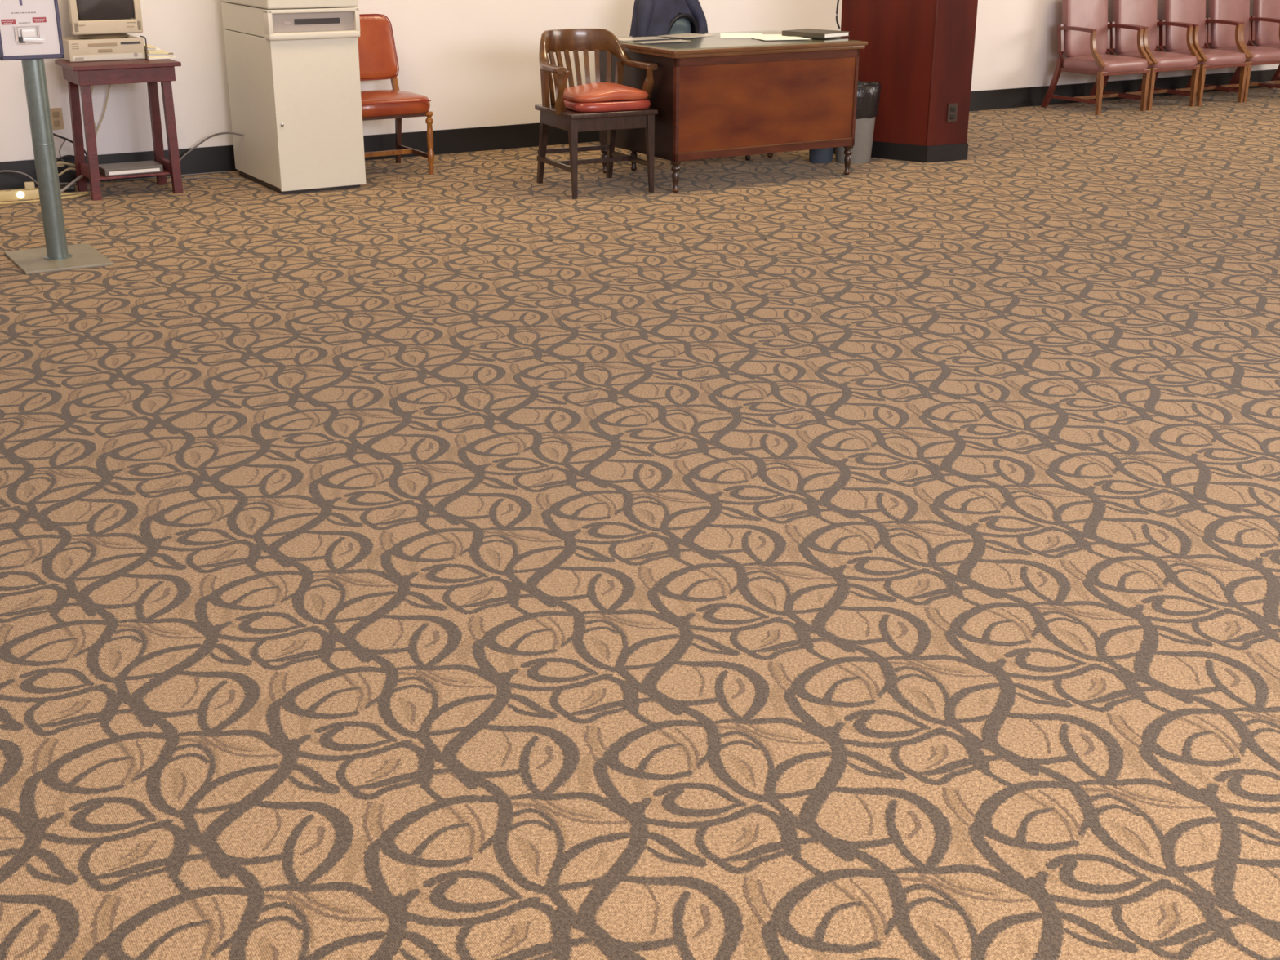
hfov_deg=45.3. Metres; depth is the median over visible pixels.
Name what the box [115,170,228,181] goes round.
cable
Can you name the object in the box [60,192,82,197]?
cable
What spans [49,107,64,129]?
wall outlet
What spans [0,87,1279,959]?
floor
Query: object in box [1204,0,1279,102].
upholstered armchair
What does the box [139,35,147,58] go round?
cable
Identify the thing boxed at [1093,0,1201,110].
upholstered armchair
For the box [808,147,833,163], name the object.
waste bin
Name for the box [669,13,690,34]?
office chair
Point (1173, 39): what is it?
upholstered armchair
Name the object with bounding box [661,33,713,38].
sheet
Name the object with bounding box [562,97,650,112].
seat cushion
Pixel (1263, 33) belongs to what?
upholstered armchair
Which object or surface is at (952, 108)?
outlet plate
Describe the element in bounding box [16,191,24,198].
switch
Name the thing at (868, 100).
waste bin
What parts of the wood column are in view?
cord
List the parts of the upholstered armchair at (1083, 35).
leg, armrest, backrest, leg, leg, seat rail, seat, armrest, leg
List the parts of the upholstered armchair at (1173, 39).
leg, backrest, armrest, leg, leg, seat, armrest, seat rail, leg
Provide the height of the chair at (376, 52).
0.911 m
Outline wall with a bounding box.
[0,0,1279,161]
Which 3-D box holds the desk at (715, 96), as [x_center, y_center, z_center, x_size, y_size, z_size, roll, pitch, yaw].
[0.527,-2.247,9.243,1.360,0.796,0.925,-12,24,-29]
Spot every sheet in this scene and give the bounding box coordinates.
[617,36,667,40]
[632,40,688,43]
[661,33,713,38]
[720,33,762,37]
[744,34,793,39]
[752,36,809,40]
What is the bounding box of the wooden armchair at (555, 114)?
[534,28,657,199]
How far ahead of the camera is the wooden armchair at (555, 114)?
8.73 m
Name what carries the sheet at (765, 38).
on the sheet at (748, 35)
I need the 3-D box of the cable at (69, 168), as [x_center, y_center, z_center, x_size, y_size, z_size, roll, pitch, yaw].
[-3.255,-1.714,8.621,0.052,0.058,0.364,10,22,23]
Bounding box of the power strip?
[0,181,39,201]
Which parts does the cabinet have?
frame, display panel, door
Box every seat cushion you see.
[562,82,648,102]
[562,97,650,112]
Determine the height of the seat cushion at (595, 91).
0.080 m
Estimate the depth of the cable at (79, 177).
8.59 m
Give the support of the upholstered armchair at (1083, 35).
on the floor
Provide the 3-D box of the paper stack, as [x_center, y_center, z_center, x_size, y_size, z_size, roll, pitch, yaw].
[-2.739,-2.425,8.661,0.150,0.070,0.290,-12,24,-29]
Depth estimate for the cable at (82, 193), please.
8.45 m
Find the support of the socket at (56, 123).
attached to the wall outlet at (56, 115)
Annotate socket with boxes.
[52,111,59,117]
[53,120,60,126]
[950,114,955,119]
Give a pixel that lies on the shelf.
(166, 171)
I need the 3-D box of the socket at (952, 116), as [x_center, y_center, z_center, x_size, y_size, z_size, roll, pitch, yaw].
[1.998,-2.321,9.800,0.034,0.028,0.005,-9,22,-24]
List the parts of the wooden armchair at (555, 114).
leg, post, arm post, leg, seat rail, seat, leg, post, arm post, leg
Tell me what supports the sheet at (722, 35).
on the desk at (715, 96)
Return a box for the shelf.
[99,168,169,180]
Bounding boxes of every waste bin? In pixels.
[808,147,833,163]
[835,80,881,164]
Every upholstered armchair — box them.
[1040,0,1152,115]
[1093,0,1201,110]
[1154,0,1250,106]
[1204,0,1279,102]
[1235,0,1279,88]
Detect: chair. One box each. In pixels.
[357,13,434,174]
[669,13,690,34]
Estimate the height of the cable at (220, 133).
0.260 m
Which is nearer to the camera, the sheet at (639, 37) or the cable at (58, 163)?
the cable at (58, 163)
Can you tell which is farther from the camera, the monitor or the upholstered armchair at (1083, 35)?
the upholstered armchair at (1083, 35)
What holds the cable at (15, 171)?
on the floor
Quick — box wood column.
[833,0,977,163]
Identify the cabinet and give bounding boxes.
[220,0,365,194]
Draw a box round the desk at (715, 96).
[599,30,867,192]
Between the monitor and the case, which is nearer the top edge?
the monitor
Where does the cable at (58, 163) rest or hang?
on the floor
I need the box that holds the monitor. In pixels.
[67,0,142,38]
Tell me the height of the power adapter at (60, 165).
0.028 m
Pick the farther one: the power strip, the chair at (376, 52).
the chair at (376, 52)
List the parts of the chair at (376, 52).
backrest, post, seat, seat frame, leg, leg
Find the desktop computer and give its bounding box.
[61,35,145,62]
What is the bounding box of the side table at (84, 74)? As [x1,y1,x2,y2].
[54,58,182,200]
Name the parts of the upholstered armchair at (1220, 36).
leg, backrest, leg, seat, leg, armrest, seat rail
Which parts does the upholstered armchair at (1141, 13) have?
leg, armrest, backrest, leg, leg, seat, armrest, seat rail, leg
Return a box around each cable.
[0,170,37,183]
[0,191,88,204]
[36,167,75,184]
[53,133,87,157]
[56,155,74,160]
[57,162,75,166]
[58,139,75,168]
[59,182,77,186]
[60,174,84,192]
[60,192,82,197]
[91,84,97,137]
[95,84,111,138]
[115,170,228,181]
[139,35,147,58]
[179,132,243,161]
[182,177,242,179]
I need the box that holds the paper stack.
[143,43,176,59]
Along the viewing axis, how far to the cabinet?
8.57 m
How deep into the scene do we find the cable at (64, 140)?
8.74 m
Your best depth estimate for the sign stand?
6.76 m
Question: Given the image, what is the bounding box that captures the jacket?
[629,0,707,35]
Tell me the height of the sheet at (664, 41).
0.001 m
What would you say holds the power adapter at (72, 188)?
on the floor
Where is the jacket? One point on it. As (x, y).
(650, 17)
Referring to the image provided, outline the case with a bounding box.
[98,160,163,177]
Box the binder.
[782,28,848,38]
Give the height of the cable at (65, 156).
0.032 m
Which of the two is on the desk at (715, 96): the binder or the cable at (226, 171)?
the binder
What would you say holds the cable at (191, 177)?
on the floor
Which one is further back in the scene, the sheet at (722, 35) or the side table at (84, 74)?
the sheet at (722, 35)
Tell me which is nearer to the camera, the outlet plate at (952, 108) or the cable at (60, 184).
the cable at (60, 184)
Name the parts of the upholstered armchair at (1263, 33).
leg, backrest, seat, leg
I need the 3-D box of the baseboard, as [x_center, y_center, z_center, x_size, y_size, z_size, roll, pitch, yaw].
[0.637,-2.621,11.165,16.800,0.155,0.022,-12,24,-29]
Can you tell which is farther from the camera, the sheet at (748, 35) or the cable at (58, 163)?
the sheet at (748, 35)
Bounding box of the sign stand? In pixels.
[0,0,114,274]
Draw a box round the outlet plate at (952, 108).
[946,103,957,122]
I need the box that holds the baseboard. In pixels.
[0,69,1279,190]
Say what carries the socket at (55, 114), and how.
attached to the wall outlet at (56, 115)
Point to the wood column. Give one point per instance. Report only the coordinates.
(920, 52)
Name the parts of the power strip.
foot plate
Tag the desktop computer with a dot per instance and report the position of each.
(76, 49)
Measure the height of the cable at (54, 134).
0.319 m
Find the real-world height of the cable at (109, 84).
0.524 m
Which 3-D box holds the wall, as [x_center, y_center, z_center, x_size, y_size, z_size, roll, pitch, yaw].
[0.602,-4.001,10.723,17.100,3.050,0.149,-12,24,-29]
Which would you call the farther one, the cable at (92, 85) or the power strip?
the cable at (92, 85)
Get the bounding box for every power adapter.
[57,160,64,167]
[63,185,75,191]

